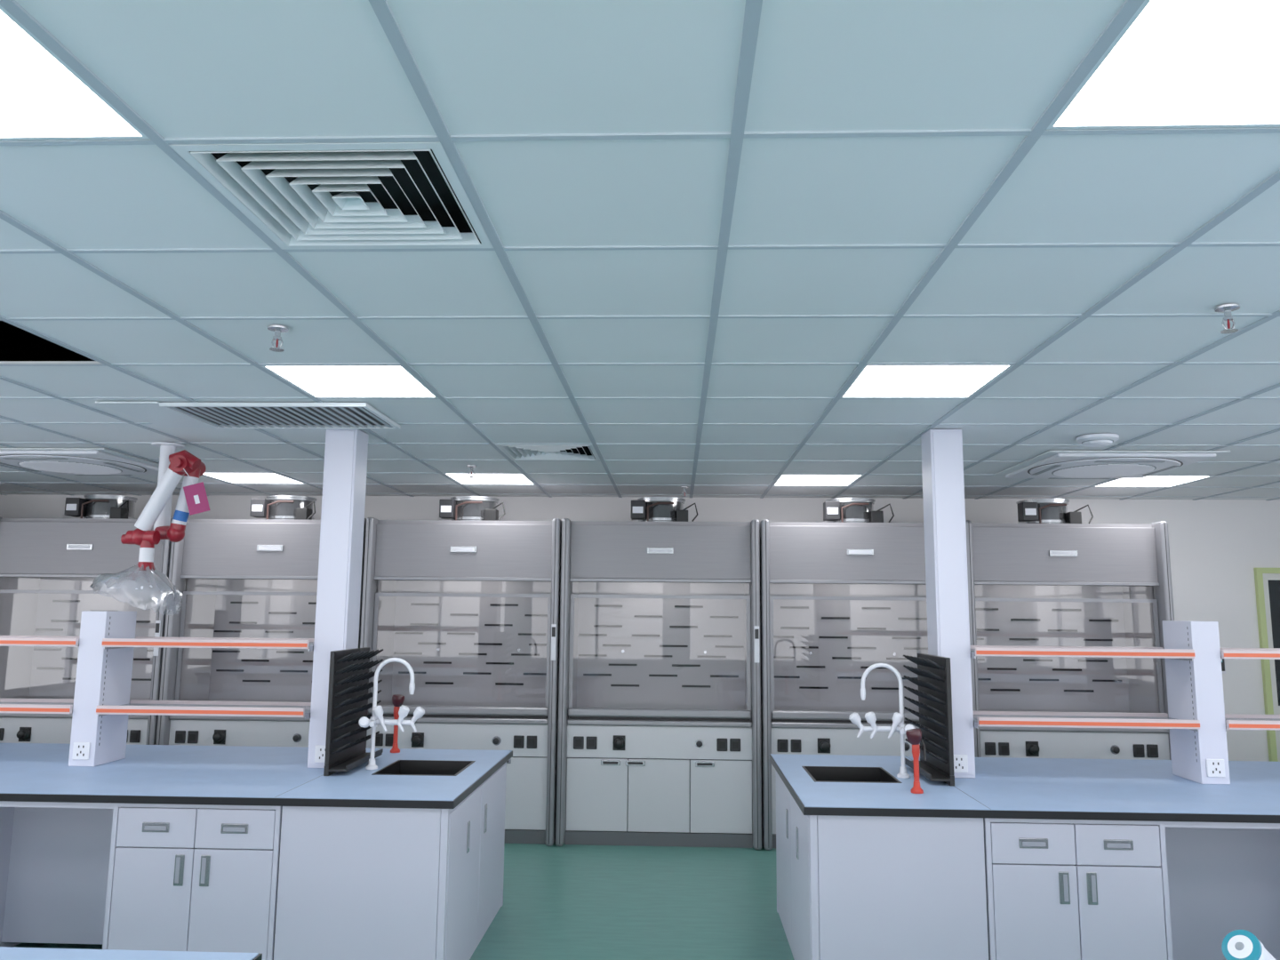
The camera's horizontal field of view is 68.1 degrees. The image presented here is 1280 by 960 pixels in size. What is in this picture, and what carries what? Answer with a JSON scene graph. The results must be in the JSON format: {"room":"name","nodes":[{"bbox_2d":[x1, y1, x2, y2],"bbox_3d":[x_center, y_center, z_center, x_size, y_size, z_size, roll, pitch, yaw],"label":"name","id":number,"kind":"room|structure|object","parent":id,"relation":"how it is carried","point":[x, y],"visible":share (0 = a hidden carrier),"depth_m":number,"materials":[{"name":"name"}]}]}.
{"room":"chemistry laboratory","nodes":[
{"label":"chemistry laboratory","id":0,"kind":"room"},
{"bbox_2d":[0,320,94,360],"bbox_3d":[-0.219,-1.244,2.621,13.290,0.100,11.470,0,-8,2],"label":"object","id":1,"kind":"structure","parent":0,"point":[16,343],"depth_m":5.73,"materials":[{"name":"black"}]},
{"bbox_2d":[12,841,794,959],"bbox_3d":[-0.248,2.025,2.168,13.250,0.100,11.430,0,-8,2],"label":"floor","id":2,"kind":"structure","parent":0,"point":[566,901],"depth_m":5.36,"materials":[{"name":"plastic"}]},
{"bbox_2d":[0,516,173,744],"bbox_3d":[-4.267,1.492,7.480,1.464,2.342,0.967,0,-8,2],"label":"fume hood","id":3,"kind":"object","parent":2,"relation":"on","point":[49,567],"visible":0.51,"depth_m":7.29,"materials":[{"name":"metal"}]},
{"bbox_2d":[64,494,137,519],"bbox_3d":[-4.231,0.234,7.579,0.516,0.200,0.455,0,-8,2],"label":"damper","id":4,"kind":"object","parent":3,"relation":"on","point":[93,506],"visible":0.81,"depth_m":7.44,"materials":[{"name":"silver metal"}]},
{"bbox_2d":[0,946,262,959],"bbox_3d":[-3.452,1.431,1.553,5.050,0.850,1.485,0,-8,2],"label":"lab bench","id":5,"kind":"object","parent":2,"relation":"on","point":[5,953],"visible":1,"depth_m":2.22,"materials":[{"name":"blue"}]},
{"bbox_2d":[0,743,512,959],"bbox_3d":[-3.296,1.886,4.831,5.050,0.852,1.490,0,-8,2],"label":"lab bench","id":6,"kind":"object","parent":2,"relation":"on","point":[235,849],"visible":0.95,"depth_m":4.11,"materials":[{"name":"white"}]},
{"bbox_2d":[0,610,314,766],"bbox_3d":[-3.653,1.088,5.051,3.912,0.784,0.328,0,-8,2],"label":"rack","id":7,"kind":"object","parent":6,"relation":"on","point":[100,708],"visible":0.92,"depth_m":4.90,"materials":[{"name":"white metal"}]},
{"bbox_2d":[72,742,90,759],"bbox_3d":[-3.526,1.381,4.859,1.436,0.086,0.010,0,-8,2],"label":"socket","id":8,"kind":"object","parent":7,"relation":"attached to","point":[80,750],"depth_m":4.83,"materials":[{"name":"white plastic"}]},
{"bbox_2d":[0,743,511,800],"bbox_3d":[-3.292,1.467,4.889,5.038,0.003,1.478,0,-8,2],"label":"countertop","id":9,"kind":"structure","parent":6,"relation":"on","point":[25,768],"depth_m":4.62,"materials":[{"name":"blue laminate"}]},
{"bbox_2d":[307,429,367,767],"bbox_3d":[-1.607,0.610,5.054,0.170,1.768,0.190,0,-8,2],"label":"column","id":10,"kind":"structure","parent":6,"relation":"on","point":[352,613],"depth_m":5.06,"materials":[{"name":"white paint"}]},
{"bbox_2d":[314,744,325,762],"bbox_3d":[-1.618,1.400,4.836,0.086,0.086,0.010,0,-8,2],"label":"socket plate","id":11,"kind":"object","parent":10,"relation":"attached to","point":[317,753],"visible":0.56,"depth_m":4.83,"materials":[{"name":"white plastic"}]},
{"bbox_2d":[309,431,354,764],"bbox_3d":[-1.610,0.595,4.956,0.146,1.733,0.008,0,-8,2],"label":"column cover","id":12,"kind":"structure","parent":10,"relation":"attached to","point":[340,448],"depth_m":4.97,"materials":[{"name":"white metal"}]},
{"bbox_2d":[323,647,383,775],"bbox_3d":[-1.468,1.183,4.924,0.116,0.598,0.560,0,-8,2],"label":"drying rack","id":13,"kind":"object","parent":6,"relation":"on","point":[349,675],"visible":0.91,"depth_m":4.82,"materials":[{"name":"black plastic"}]},
{"bbox_2d":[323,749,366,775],"bbox_3d":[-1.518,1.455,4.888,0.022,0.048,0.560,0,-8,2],"label":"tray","id":14,"kind":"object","parent":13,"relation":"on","point":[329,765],"depth_m":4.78,"materials":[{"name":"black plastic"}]},
{"bbox_2d":[328,748,383,771],"bbox_3d":[-1.460,1.443,4.887,0.094,0.033,0.560,0,-8,2],"label":"drip tray","id":15,"kind":"object","parent":13,"relation":"on","point":[348,761],"depth_m":4.82,"materials":[{"name":"black plastic"}]},
{"bbox_2d":[358,657,424,769],"bbox_3d":[-1.252,1.188,4.797,0.295,0.560,0.192,0,-8,2],"label":"faucet","id":16,"kind":"object","parent":6,"relation":"on","point":[377,718],"visible":1,"depth_m":4.83,"materials":[{"name":"white metal"}]},
{"bbox_2d":[390,694,404,752],"bbox_3d":[-1.388,1.391,5.412,0.072,0.324,0.081,0,-8,2],"label":"sprayer","id":17,"kind":"object","parent":6,"relation":"on","point":[397,700],"visible":0.94,"depth_m":5.40,"materials":[{"name":"red plastic"}]},
{"bbox_2d":[372,760,475,775],"bbox_3d":[-1.107,1.614,4.870,0.420,0.264,0.460,0,-8,2],"label":"sink basin","id":18,"kind":"object","parent":6,"relation":"in","point":[396,767],"depth_m":5.10,"materials":[{"name":"black"}]},
{"bbox_2d":[155,518,366,747],"bbox_3d":[-2.792,1.498,7.423,1.464,2.342,0.967,0,-8,2],"label":"fume hood","id":19,"kind":"object","parent":2,"relation":"on","point":[235,578],"visible":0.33,"depth_m":7.20,"materials":[{"name":"metal"}]},
{"bbox_2d":[175,730,198,743],"bbox_3d":[-2.829,1.900,6.971,1.211,0.090,0.014,0,-8,2],"label":"socket","id":20,"kind":"object","parent":19,"relation":"attached to","point":[180,736],"depth_m":6.98,"materials":[{"name":"black"}]},
{"bbox_2d":[249,495,316,519],"bbox_3d":[-2.756,0.239,7.521,0.516,0.200,0.455,0,-8,2],"label":"damper","id":21,"kind":"object","parent":19,"relation":"on","point":[276,507],"visible":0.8,"depth_m":7.38,"materials":[{"name":"silver metal"}]},
{"bbox_2d":[360,517,561,846],"bbox_3d":[-1.317,1.503,7.365,1.464,2.342,0.967,0,-8,2],"label":"fume hood","id":22,"kind":"object","parent":2,"relation":"on","point":[472,607],"visible":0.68,"depth_m":7.12,"materials":[{"name":"metal"}]},
{"bbox_2d":[439,496,505,520],"bbox_3d":[-1.281,0.245,7.464,0.516,0.200,0.455,0,-8,2],"label":"damper","id":23,"kind":"object","parent":22,"relation":"on","point":[459,508],"visible":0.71,"depth_m":7.32,"materials":[{"name":"silver metal"}]},
{"bbox_2d":[555,518,761,849],"bbox_3d":[0.158,1.508,7.308,1.464,2.342,0.967,0,-8,2],"label":"fume hood","id":24,"kind":"object","parent":2,"relation":"on","point":[659,731],"visible":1,"depth_m":7.01,"materials":[{"name":"metal"}]},
{"bbox_2d":[630,496,697,521],"bbox_3d":[0.194,0.250,7.406,0.516,0.200,0.455,0,-8,2],"label":"damper","id":25,"kind":"object","parent":24,"relation":"on","point":[648,508],"visible":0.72,"depth_m":7.26,"materials":[{"name":"silver metal"}]},
{"bbox_2d":[759,519,927,849],"bbox_3d":[1.632,1.513,7.250,1.464,2.342,0.967,0,-8,2],"label":"fume hood","id":26,"kind":"object","parent":2,"relation":"on","point":[838,601],"visible":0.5,"depth_m":7.04,"materials":[{"name":"metal"}]},
{"bbox_2d":[777,739,801,751],"bbox_3d":[1.596,1.916,6.798,1.211,0.090,0.014,0,-8,2],"label":"socket","id":27,"kind":"object","parent":26,"relation":"attached to","point":[783,745],"depth_m":6.81,"materials":[{"name":"black plastic"}]},
{"bbox_2d":[823,497,894,522],"bbox_3d":[1.669,0.255,7.349,0.516,0.200,0.455,0,-8,2],"label":"damper","id":28,"kind":"object","parent":26,"relation":"on","point":[840,509],"visible":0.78,"depth_m":7.20,"materials":[{"name":"silver metal"}]},
{"bbox_2d":[769,753,1279,959],"bbox_3d":[3.239,1.909,4.576,5.050,0.852,1.490,0,-8,2],"label":"lab bench","id":29,"kind":"object","parent":2,"relation":"on","point":[1022,859],"visible":0.91,"depth_m":3.99,"materials":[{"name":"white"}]},
{"bbox_2d":[801,766,902,783],"bbox_3d":[1.062,1.622,4.785,0.420,0.264,0.460,0,-8,2],"label":"sink basin","id":30,"kind":"object","parent":29,"relation":"in","point":[824,774],"depth_m":5.01,"materials":[{"name":"black"}]},
{"bbox_2d":[848,663,915,778],"bbox_3d":[1.198,1.196,4.702,0.295,0.560,0.192,0,-8,2],"label":"faucet","id":31,"kind":"object","parent":29,"relation":"on","point":[898,718],"visible":0.96,"depth_m":4.74,"materials":[{"name":"white metal"}]},
{"bbox_2d":[905,728,926,793],"bbox_3d":[1.262,1.286,4.335,0.080,0.284,0.081,0,-8,2],"label":"sprayer","id":32,"kind":"object","parent":29,"relation":"on","point":[914,736],"visible":1,"depth_m":4.33,"materials":[{"name":"red plastic"}]},
{"bbox_2d":[903,653,954,785],"bbox_3d":[1.449,1.194,4.810,0.116,0.598,0.560,0,-8,2],"label":"drying rack","id":33,"kind":"object","parent":29,"relation":"on","point":[933,672],"visible":0.92,"depth_m":4.68,"materials":[{"name":"black plastic"}]},
{"bbox_2d":[904,757,950,781],"bbox_3d":[1.436,1.454,4.774,0.094,0.033,0.560,0,-8,2],"label":"drip tray","id":34,"kind":"object","parent":33,"relation":"on","point":[929,768],"depth_m":4.68,"materials":[{"name":"black plastic"}]},
{"bbox_2d":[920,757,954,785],"bbox_3d":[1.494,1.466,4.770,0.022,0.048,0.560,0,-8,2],"label":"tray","id":35,"kind":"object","parent":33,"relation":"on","point":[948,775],"depth_m":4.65,"materials":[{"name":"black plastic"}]},
{"bbox_2d":[920,429,975,778],"bbox_3d":[1.599,0.622,4.929,0.165,1.768,0.190,0,-8,2],"label":"column","id":36,"kind":"structure","parent":29,"relation":"on","point":[927,438],"depth_m":4.92,"materials":[{"name":"white metal"}]},
{"bbox_2d":[932,432,973,774],"bbox_3d":[1.595,0.607,4.831,0.141,1.733,0.008,0,-8,2],"label":"column cover","id":37,"kind":"structure","parent":36,"relation":"attached to","point":[947,445],"depth_m":4.84,"materials":[{"name":"white metal"}]},
{"bbox_2d":[953,754,967,772],"bbox_3d":[1.587,1.411,4.711,0.086,0.086,0.010,0,-8,2],"label":"socket plate","id":38,"kind":"object","parent":36,"relation":"attached to","point":[964,763],"visible":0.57,"depth_m":4.71,"materials":[{"name":"white plastic"}]},
{"bbox_2d":[770,753,1279,815],"bbox_3d":[3.243,1.491,4.634,5.038,0.003,1.478,0,-8,2],"label":"countertop","id":39,"kind":"structure","parent":29,"relation":"on","point":[999,783],"depth_m":4.47,"materials":[{"name":"laminate"}]},
{"bbox_2d":[970,620,1279,783],"bbox_3d":[3.630,1.115,4.767,3.907,0.784,0.328,0,-8,2],"label":"rack","id":40,"kind":"object","parent":29,"relation":"on","point":[1197,723],"visible":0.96,"depth_m":4.69,"materials":[{"name":"painted metal"},{"name":"plastic"}]},
{"bbox_2d":[1205,759,1225,777],"bbox_3d":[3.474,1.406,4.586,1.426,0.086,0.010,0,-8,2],"label":"socket","id":41,"kind":"object","parent":40,"relation":"attached to","point":[1214,768],"depth_m":4.61,"materials":[{"name":"white plastic"}]},
{"bbox_2d":[965,520,1174,759],"bbox_3d":[3.107,1.519,7.193,1.464,2.342,0.967,0,-8,2],"label":"fume hood","id":42,"kind":"object","parent":2,"relation":"on","point":[1029,584],"visible":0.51,"depth_m":6.97,"materials":[{"name":"metal"}]},
{"bbox_2d":[1016,498,1093,523],"bbox_3d":[3.143,0.261,7.291,0.516,0.200,0.455,0,-8,2],"label":"damper","id":43,"kind":"object","parent":42,"relation":"on","point":[1035,510],"visible":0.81,"depth_m":7.15,"materials":[{"name":"silver metal"}]},
{"bbox_3d":[3.113,1.456,1.309,5.050,0.850,1.490,0,-8,2],"label":"lab bench","id":44,"kind":"object","parent":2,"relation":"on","visible":0},
{"bbox_2d":[1221,929,1275,959],"bbox_3d":[1.292,1.016,1.966,0.187,0.167,0.090,4,-9,-22],"label":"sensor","id":45,"kind":"object","parent":44,"relation":"on","point":[1237,944],"visible":1,"depth_m":1.94,"materials":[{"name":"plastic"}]},
{"bbox_2d":[0,0,1279,499],"bbox_3d":[-0.264,-0.631,2.538,12.968,0.012,11.228,0,-8,2],"label":"ceiling","id":46,"kind":"structure","parent":0,"point":[189,68],"depth_m":2.58,"materials":[{"name":"tile"}]},
{"bbox_2d":[0,5,149,140],"bbox_3d":[-1.312,-0.759,1.692,0.576,0.022,0.576,0,-8,2],"label":"frame","id":47,"kind":"object","parent":46,"relation":"attached to","point":[142,136],"visible":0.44,"depth_m":1.92,"materials":[{"name":"white"}]},
{"bbox_2d":[0,9,140,136],"bbox_3d":[-1.312,-0.754,1.691,0.552,0.008,0.552,0,-8,2],"label":"ceiling light panel","id":48,"kind":"object","parent":47,"relation":"in","point":[39,97],"depth_m":1.82,"materials":[{"name":"white plastic"}]},
{"bbox_2d":[0,448,159,475],"bbox_3d":[-3.777,-0.103,6.293,1.040,0.053,0.980,0,-8,2],"label":"air conditioner","id":49,"kind":"object","parent":46,"relation":"attached to","point":[77,461],"visible":0.94,"depth_m":6.08,"materials":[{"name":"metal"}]},
{"bbox_2d":[89,441,210,615],"bbox_3d":[-2.793,0.265,5.405,0.530,1.007,0.487,6,-10,-34],"label":"fume extraction arm","id":50,"kind":"object","parent":46,"relation":"hanging from","point":[192,500],"visible":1,"depth_m":5.38},
{"bbox_2d":[89,564,182,615],"bbox_3d":[-2.848,0.618,5.343,0.493,0.290,0.408,0,-8,2],"label":"hood","id":51,"kind":"object","parent":50,"relation":"attached to","point":[140,577],"depth_m":5.32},
{"bbox_2d":[95,401,399,429],"bbox_3d":[-1.920,-0.319,4.746,1.290,0.018,0.600,0,-8,2],"label":"ceiling vent","id":52,"kind":"object","parent":46,"relation":"in","point":[216,415],"visible":1,"depth_m":4.72,"materials":[{"name":"white metal"}]},
{"bbox_2d":[204,472,303,483],"bbox_3d":[-2.905,-0.022,7.106,0.576,0.022,0.576,0,-8,2],"label":"frame","id":53,"kind":"object","parent":46,"relation":"attached to","point":[274,473],"visible":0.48,"depth_m":7.34,"materials":[{"name":"white metal"}]},
{"bbox_2d":[203,472,302,483],"bbox_3d":[-2.905,-0.017,7.106,0.552,0.008,0.552,0,-8,2],"label":"ceiling light panel","id":54,"kind":"object","parent":53,"relation":"in","point":[233,477],"depth_m":7.09,"materials":[{"name":"white plastic"}]},
{"bbox_2d":[267,325,288,351],"bbox_3d":[-1.252,-0.487,3.268,0.070,0.078,0.070,0,-8,2],"label":"sprinkler","id":55,"kind":"object","parent":46,"relation":"attached to","point":[277,329],"visible":1,"depth_m":3.26,"materials":[{"name":"silver metal"}]},
{"bbox_2d":[168,141,493,249],"bbox_3d":[-0.690,-0.717,2.268,0.576,0.116,0.576,0,-8,2],"label":"air diffuser","id":56,"kind":"object","parent":46,"relation":"attached to","point":[340,195],"depth_m":2.29,"materials":[{"name":"white metal"}]},
{"bbox_2d":[261,365,437,397],"bbox_3d":[-1.221,-0.428,4.067,0.576,0.022,0.576,0,-8,2],"label":"frame","id":57,"kind":"object","parent":46,"relation":"attached to","point":[264,366],"visible":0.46,"depth_m":4.01,"materials":[{"name":"white metal"}]},
{"bbox_2d":[265,366,434,396],"bbox_3d":[-1.221,-0.424,4.066,0.552,0.008,0.552,0,-8,2],"label":"ceiling light panel","id":58,"kind":"object","parent":57,"relation":"in","point":[317,380],"depth_m":4.04,"materials":[{"name":"white plastic"}]},
{"bbox_2d":[466,464,477,478],"bbox_3d":[-1.133,-0.057,6.366,0.070,0.078,0.070,0,-8,2],"label":"sprinkler","id":59,"kind":"object","parent":46,"relation":"attached to","point":[471,467],"visible":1,"depth_m":6.36,"materials":[{"name":"silver metal"}]},
{"bbox_2d":[444,473,534,484],"bbox_3d":[-1.107,-0.016,7.036,0.576,0.022,0.576,0,-8,2],"label":"frame","id":60,"kind":"object","parent":46,"relation":"attached to","point":[444,474],"visible":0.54,"depth_m":7.27,"materials":[{"name":"white metal"}]},
{"bbox_2d":[446,473,533,484],"bbox_3d":[-1.107,-0.011,7.036,0.552,0.008,0.552,0,-8,2],"label":"ceiling light panel","id":61,"kind":"object","parent":60,"relation":"in","point":[479,478],"depth_m":7.02,"materials":[{"name":"white plastic"}]},
{"bbox_2d":[495,444,599,460],"bbox_3d":[-0.552,-0.221,5.831,0.576,0.116,0.576,0,-8,2],"label":"air diffuser","id":62,"kind":"object","parent":46,"relation":"attached to","point":[514,452],"depth_m":5.89,"materials":[{"name":"white metal"}]},
{"bbox_2d":[0,0,1279,500],"bbox_3d":[-0.079,-0.622,2.529,12.626,0.007,11.230,0,-8,2],"label":"grid","id":63,"kind":"object","parent":46,"relation":"attached to","point":[753,8],"visible":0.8,"depth_m":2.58,"materials":[{"name":"grey metal"}]},
{"bbox_2d":[680,486,688,497],"bbox_3d":[0.346,0.093,7.349,0.070,0.078,0.070,0,-8,2],"label":"sprinkler","id":64,"kind":"object","parent":46,"relation":"attached to","point":[684,488],"visible":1,"depth_m":7.34,"materials":[{"name":"silver metal"}]},
{"bbox_2d":[773,474,863,486],"bbox_3d":[1.292,-0.007,6.943,0.576,0.022,0.576,0,-8,2],"label":"frame","id":65,"kind":"object","parent":46,"relation":"attached to","point":[781,475],"visible":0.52,"depth_m":6.67,"materials":[{"name":"white"}]},
{"bbox_2d":[775,474,859,485],"bbox_3d":[1.292,-0.002,6.942,0.552,0.008,0.552,0,-8,2],"label":"ceiling light panel","id":66,"kind":"object","parent":65,"relation":"in","point":[785,479],"depth_m":6.94,"materials":[{"name":"white plastic"}]},
{"bbox_2d":[840,364,1014,398],"bbox_3d":[1.177,-0.420,3.974,0.576,0.022,0.576,0,-8,2],"label":"ceiling light","id":67,"kind":"object","parent":46,"relation":"attached to","point":[1010,365],"visible":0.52,"depth_m":4.16,"materials":[{"name":"white"}]},
{"bbox_2d":[843,365,1008,396],"bbox_3d":[1.177,-0.415,3.973,0.552,0.008,0.552,0,-8,2],"label":"ceiling light panel","id":68,"kind":"object","parent":67,"relation":"in","point":[875,380],"depth_m":3.94,"materials":[{"name":"white plastic"}]},
{"bbox_2d":[1076,433,1119,447],"bbox_3d":[2.483,-0.207,5.136,0.210,0.053,0.210,0,-8,2],"label":"smoke detector","id":69,"kind":"object","parent":46,"relation":"attached to","point":[1093,440],"visible":1,"depth_m":5.08,"materials":[{"name":"white plastic"}]},
{"bbox_2d":[994,450,1230,479],"bbox_3d":[2.947,-0.079,6.030,1.040,0.053,0.980,0,-8,2],"label":"air conditioner","id":70,"kind":"object","parent":46,"relation":"attached to","point":[1050,464],"visible":1,"depth_m":5.78,"materials":[{"name":"white plastic"},{"name":"metal"}]},
{"bbox_2d":[1093,476,1209,487],"bbox_3d":[3.690,0.001,6.849,0.576,0.022,0.576,0,-8,2],"label":"frame","id":71,"kind":"object","parent":46,"relation":"attached to","point":[1207,476],"visible":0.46,"depth_m":7.12,"materials":[{"name":"white metal"}]},
{"bbox_2d":[1096,476,1207,486],"bbox_3d":[3.690,0.006,6.849,0.552,0.008,0.552,0,-8,2],"label":"ceiling light panel","id":72,"kind":"object","parent":71,"relation":"in","point":[1148,481],"depth_m":6.85,"materials":[{"name":"white plastic"}]},
{"bbox_2d":[1046,0,1279,129],"bbox_3d":[1.086,-0.750,1.598,0.576,0.022,0.576,0,-8,2],"label":"frame","id":73,"kind":"object","parent":46,"relation":"attached to","point":[1052,126],"visible":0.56,"depth_m":1.87,"materials":[{"name":"white"}]},
{"bbox_2d":[1054,0,1279,125],"bbox_3d":[1.086,-0.745,1.597,0.552,0.008,0.552,0,-8,2],"label":"ceiling light panel","id":74,"kind":"object","parent":73,"relation":"in","point":[1180,61],"depth_m":1.69,"materials":[{"name":"white plastic"}]},
{"bbox_2d":[1214,304,1239,333],"bbox_3d":[1.839,-0.502,2.959,0.070,0.078,0.070,0,-8,2],"label":"sprinkler","id":75,"kind":"object","parent":46,"relation":"attached to","point":[1227,308],"visible":1,"depth_m":2.95,"materials":[{"name":"silver metal"}]},
{"bbox_2d":[0,494,1279,761],"bbox_3d":[-0.017,1.171,8.012,13.290,3.200,0.120,0,-8,2],"label":"wall","id":76,"kind":"structure","parent":0,"point":[1216,546],"depth_m":7.90,"materials":[{"name":"white paint"}]},
{"bbox_2d":[1221,658,1225,673],"bbox_3d":[4.719,1.495,7.712,0.100,0.160,0.022,0,-8,2],"label":"controller","id":77,"kind":"object","parent":76,"relation":"attached to","point":[1223,664],"visible":0.25,"depth_m":7.70,"materials":[{"name":"black plastic"}]},
{"bbox_2d":[1253,568,1279,761],"bbox_3d":[5.536,1.744,7.637,0.960,2.060,0.039,0,-8,2],"label":"frame","id":78,"kind":"object","parent":76,"relation":"attached to","point":[1258,572],"visible":0.82,"depth_m":7.69,"materials":[{"name":"green"}]},
{"bbox_2d":[1262,573,1279,761],"bbox_3d":[5.535,1.766,7.637,0.866,2.008,0.026,0,-8,2],"label":"leaf","id":79,"kind":"object","parent":76,"relation":"attached to","point":[1266,576],"visible":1,"depth_m":7.70,"materials":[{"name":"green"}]},
{"bbox_2d":[1267,579,1279,705],"bbox_3d":[5.514,1.322,7.685,0.730,1.010,0.003,0,-8,2],"label":"glazing","id":80,"kind":"object","parent":79,"relation":"attached to","point":[1274,586],"visible":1,"depth_m":7.72,"materials":[{"name":"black glass"}]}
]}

